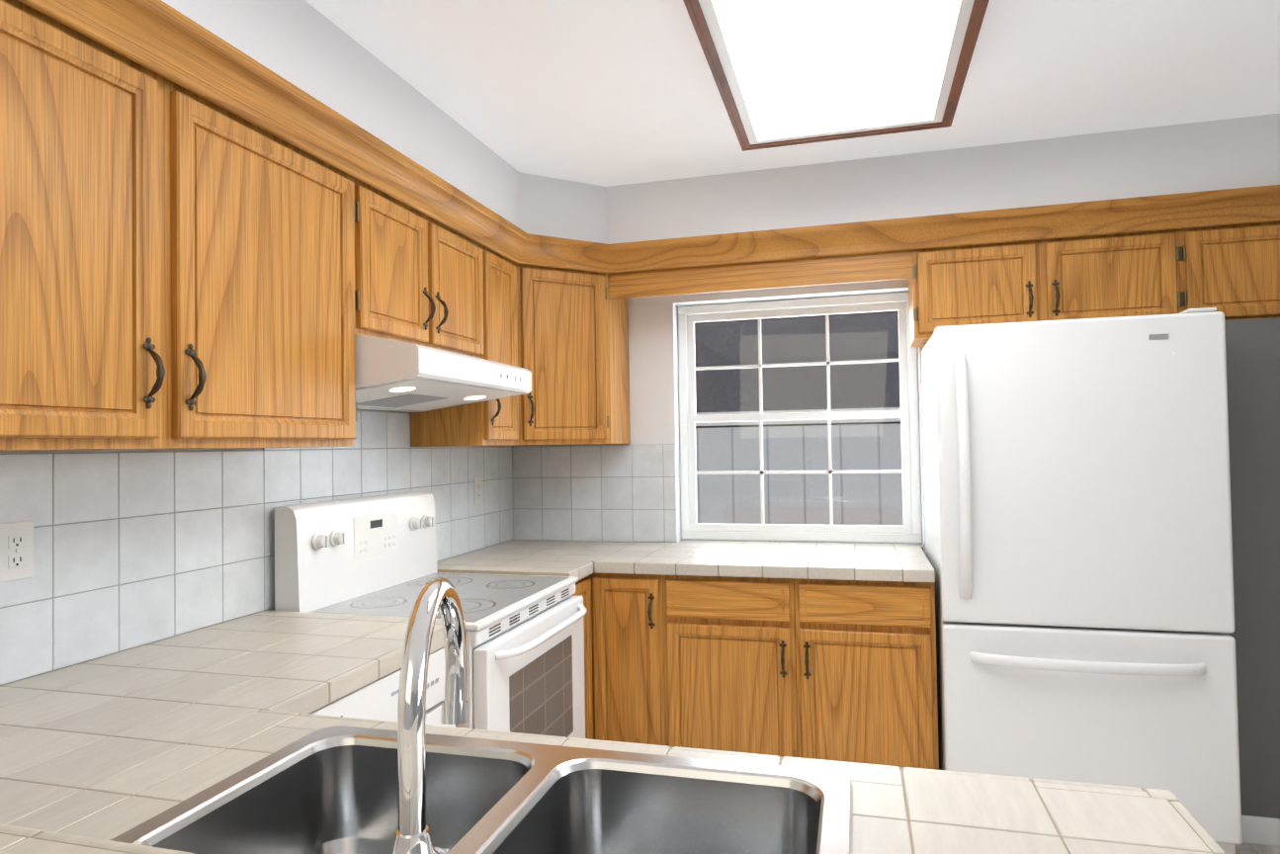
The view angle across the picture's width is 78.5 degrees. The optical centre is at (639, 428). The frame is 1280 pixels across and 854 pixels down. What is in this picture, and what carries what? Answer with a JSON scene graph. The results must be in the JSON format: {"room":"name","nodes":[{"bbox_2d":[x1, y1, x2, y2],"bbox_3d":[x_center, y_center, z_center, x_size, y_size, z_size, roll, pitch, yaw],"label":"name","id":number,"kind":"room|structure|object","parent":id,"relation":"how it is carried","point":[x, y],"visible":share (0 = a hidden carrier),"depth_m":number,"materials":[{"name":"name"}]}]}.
{"room":"kitchen","nodes":[
{"label":"kitchen","id":0,"kind":"room"},
{"bbox_2d":[0,409,511,610],"bbox_3d":[-1.562,0.171,0.727,0.140,2.500,6.780,-1,-1,15],"label":"wall","id":1,"kind":"structure","parent":0,"point":[83,451],"depth_m":1.92,"materials":[{"name":"beige paint"}]},
{"bbox_2d":[0,0,356,450],"bbox_3d":[-1.073,-0.339,1.594,0.362,0.760,1.239,-1,-1,15],"label":"upper cabinet","id":2,"kind":"object","parent":1,"relation":"attached to","point":[177,266],"visible":1,"depth_m":1.52,"materials":[{"name":"brown wood"}]},
{"bbox_2d":[0,410,517,684],"bbox_3d":[-1.028,0.225,2.373,0.011,0.584,3.039,-1,-1,15],"label":"tile backsplash","id":3,"kind":"structure","parent":1,"relation":"attached to","point":[131,550],"depth_m":1.93,"materials":[{"name":"grey tile"}]},
{"bbox_2d":[0,519,33,583],"bbox_3d":[-1.245,0.244,1.562,0.008,0.116,0.070,-1,-1,15],"label":"electrical outlet plate","id":4,"kind":"object","parent":3,"relation":"attached to","point":[16,551],"visible":1,"depth_m":1.56,"materials":[{"name":"white plastic"}]},
{"bbox_2d":[473,477,482,505],"bbox_3d":[-0.717,0.276,3.470,0.008,0.116,0.070,-1,-1,15],"label":"electrical outlet plate","id":5,"kind":"object","parent":3,"relation":"attached to","point":[477,488],"visible":1,"depth_m":3.46,"materials":[{"name":"white plastic"}]},
{"bbox_2d":[351,176,483,358],"bbox_3d":[-0.810,-0.477,2.559,0.362,0.450,0.770,-1,-1,15],"label":"upper cabinet","id":6,"kind":"object","parent":1,"relation":"attached to","point":[418,278],"visible":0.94,"depth_m":2.44,"materials":[{"name":"brown wood"}]},
{"bbox_2d":[354,334,531,412],"bbox_3d":[-0.732,-0.163,2.532,0.510,0.178,0.756,-1,-1,15],"label":"range hood","id":7,"kind":"object","parent":6,"relation":"attached to","point":[397,376],"visible":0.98,"depth_m":2.31,"materials":[{"name":"white metal"}]},
{"bbox_2d":[409,244,518,446],"bbox_3d":[-0.665,-0.314,3.069,0.362,0.760,0.304,-1,-1,15],"label":"upper cabinet","id":8,"kind":"object","parent":1,"relation":"attached to","point":[493,422],"visible":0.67,"depth_m":2.96,"materials":[{"name":"brown wood"}]},
{"bbox_2d":[453,261,630,446],"bbox_3d":[-0.425,-0.309,3.474,0.609,0.760,0.614,-1,-1,15],"label":"upper cabinet","id":9,"kind":"object","parent":1,"relation":"attached to","point":[573,355],"visible":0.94,"depth_m":3.29,"materials":[{"name":"brown wood"}]},
{"bbox_2d":[608,250,912,299],"bbox_3d":[0.469,-0.644,3.245,1.250,0.130,0.020,-1,-1,15],"label":"valance board","id":10,"kind":"object","parent":9,"relation":"attached to","point":[855,268],"visible":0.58,"depth_m":3.22,"materials":[{"name":"brown wood"}]},
{"bbox_2d":[18,0,1279,273],"bbox_3d":[0.603,-0.774,1.808,3.497,0.112,2.644,-1,-1,15],"label":"crown molding","id":11,"kind":"structure","parent":1,"relation":"attached to","point":[171,43],"depth_m":2.74,"materials":[{"name":"brown wood"}]},
{"bbox_2d":[512,278,926,555],"bbox_3d":[2.589,0.152,3.024,6.640,2.500,0.140,-1,-1,15],"label":"wall","id":12,"kind":"structure","parent":0,"point":[653,370],"depth_m":3.65,"materials":[{"name":"white paint"}]},
{"bbox_2d":[513,443,677,542],"bbox_3d":[-0.226,0.305,3.722,0.810,0.454,0.009,-1,-1,15],"label":"tile backsplash","id":13,"kind":"structure","parent":12,"relation":"attached to","point":[605,492],"depth_m":3.71,"materials":[{"name":"grey tile"}]},
{"bbox_2d":[677,291,922,543],"bbox_3d":[0.709,-0.041,3.589,1.072,1.104,0.050,-1,-1,15],"label":"window","id":14,"kind":"structure","parent":12,"relation":"in","point":[906,413],"depth_m":3.57,"materials":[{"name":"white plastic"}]},
{"bbox_2d":[907,229,1181,347],"bbox_3d":[1.542,-0.545,3.064,0.913,0.370,0.362,-1,-1,15],"label":"upper cabinet","id":15,"kind":"object","parent":12,"relation":"attached to","point":[1132,274],"visible":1,"depth_m":2.93,"materials":[{"name":"brown wood"}]},
{"bbox_2d":[1178,221,1279,320],"bbox_3d":[2.331,-0.563,2.847,0.727,0.370,0.362,-1,-1,15],"label":"upper cabinet","id":16,"kind":"object","parent":12,"relation":"attached to","point":[1231,272],"visible":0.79,"depth_m":2.77,"materials":[{"name":"brown wood"}]},
{"bbox_2d":[161,0,1279,244],"bbox_3d":[0.638,-0.959,1.948,3.499,0.262,3.010,-1,-1,15],"label":"soffit","id":17,"kind":"structure","parent":0,"point":[311,49],"depth_m":2.90,"materials":[{"name":"white paint"}]},
{"bbox_2d":[305,0,1279,186],"bbox_3d":[1.616,-1.200,-0.129,6.780,0.100,6.780,-1,-1,15],"label":"ceiling","id":18,"kind":"structure","parent":0,"point":[606,93],"depth_m":2.40,"materials":[{"name":"white paint"}]},
{"bbox_2d":[682,0,989,151],"bbox_3d":[0.479,-1.016,1.892,0.655,0.143,1.315,-1,-1,15],"label":"ceiling light fixture","id":19,"kind":"object","parent":18,"relation":"attached to","point":[789,72],"visible":1,"depth_m":2.03,"materials":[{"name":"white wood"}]},
{"bbox_2d":[1224,317,1279,818],"bbox_3d":[2.344,0.512,2.805,0.731,1.779,0.399,-1,-1,15],"label":"wall","id":20,"kind":"structure","parent":0,"point":[1252,349],"depth_m":2.67,"materials":[{"name":"grey paint"}]},
{"bbox_2d":[1241,815,1279,846],"bbox_3d":[2.299,1.353,2.590,0.720,0.090,0.012,-1,-1,15],"label":"baseboard","id":21,"kind":"structure","parent":20,"relation":"attached to","point":[1260,830],"depth_m":2.64,"materials":[{"name":"white plastic"}]},
{"bbox_2d":[1234,842,1279,853],"bbox_3d":[1.658,1.399,-0.184,6.780,0.100,6.780,-1,-1,15],"label":"floor","id":22,"kind":"structure","parent":0,"point":[1245,848],"depth_m":2.61,"materials":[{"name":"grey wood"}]},
{"bbox_2d":[0,823,194,853],"bbox_3d":[-0.447,0.868,0.482,2.090,1.060,0.315,-1,-1,15],"label":"breakfast bar","id":23,"kind":"object","parent":22,"relation":"on","point":[18,840],"visible":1,"depth_m":0.64,"materials":[{"name":"beige tile"}]},
{"bbox_2d":[309,646,455,727],"bbox_3d":[-0.838,0.990,1.798,0.611,0.885,0.609,-1,-1,15],"label":"dishwasher","id":24,"kind":"object","parent":22,"relation":"on","point":[378,700],"visible":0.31,"depth_m":1.72,"materials":[{"name":"white plastic"}]},
{"bbox_2d":[274,491,587,738],"bbox_3d":[-0.585,0.832,2.486,0.719,1.222,0.766,-1,-1,15],"label":"range","id":25,"kind":"object","parent":22,"relation":"on","point":[374,555],"visible":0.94,"depth_m":2.40,"materials":[{"name":"white metal"}]},
{"bbox_2d":[572,572,665,745],"bbox_3d":[-0.301,1.012,3.269,0.899,0.887,0.899,-1,-1,15],"label":"base cabinet","id":26,"kind":"object","parent":22,"relation":"on","point":[624,661],"visible":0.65,"depth_m":3.03,"materials":[{"name":"brown wood"}]},
{"bbox_2d":[436,539,935,582],"bbox_3d":[0.182,0.537,3.186,1.896,0.043,0.985,-1,-1,15],"label":"countertop","id":27,"kind":"structure","parent":26,"relation":"on","point":[579,559],"depth_m":3.06,"materials":[{"name":"beige tile"}]},
{"bbox_2d":[662,574,797,757],"bbox_3d":[0.406,0.998,3.200,0.498,0.887,0.656,-1,-1,15],"label":"base cabinet","id":28,"kind":"object","parent":22,"relation":"on","point":[729,665],"visible":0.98,"depth_m":2.93,"materials":[{"name":"brown wood"}]},
{"bbox_2d":[794,578,938,769],"bbox_3d":[0.881,0.988,3.068,0.484,0.887,0.656,-1,-1,15],"label":"base cabinet","id":29,"kind":"object","parent":22,"relation":"on","point":[866,672],"visible":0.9,"depth_m":2.80,"materials":[{"name":"brown wood"}]},
{"bbox_2d":[921,307,1242,853],"bbox_3d":[1.520,0.522,2.834,0.864,1.785,0.745,-1,-1,15],"label":"refrigerator","id":30,"kind":"object","parent":22,"relation":"on","point":[1078,536],"visible":0.77,"depth_m":2.54,"materials":[{"name":"white metal"}]},
{"bbox_3d":[-0.371,0.963,0.956,1.999,0.887,0.693,-1,-1,15],"label":"base cabinet","id":31,"kind":"object","parent":22,"relation":"on","visible":0},
{"bbox_2d":[0,609,1225,853],"bbox_3d":[-0.282,0.504,1.297,2.009,0.043,1.372,-1,-1,15],"label":"countertop","id":32,"kind":"structure","parent":31,"relation":"on","point":[113,746],"depth_m":1.17,"materials":[{"name":"beige tile"}]},
{"bbox_2d":[392,577,468,853],"bbox_3d":[-0.226,0.306,0.761,0.322,0.316,0.237,-1,-1,15],"label":"faucet","id":33,"kind":"object","parent":32,"relation":"on","point":[412,832],"visible":1,"depth_m":0.67,"materials":[{"name":"silver metal"}]},
{"bbox_2d":[110,725,853,853],"bbox_3d":[-0.186,0.559,0.890,0.828,0.186,0.568,-1,-1,15],"label":"sink","id":34,"kind":"object","parent":32,"relation":"in","point":[330,790],"visible":1,"depth_m":1.09,"materials":[{"name":"silver metal"}]},
{"label":"outside","id":35,"kind":"structure","parent":0,"visible":0},
{"bbox_2d":[682,310,921,544],"bbox_3d":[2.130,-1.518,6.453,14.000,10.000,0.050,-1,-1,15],"label":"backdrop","id":36,"kind":"structure","parent":35,"point":[854,427],"depth_m":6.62,"materials":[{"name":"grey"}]}
]}

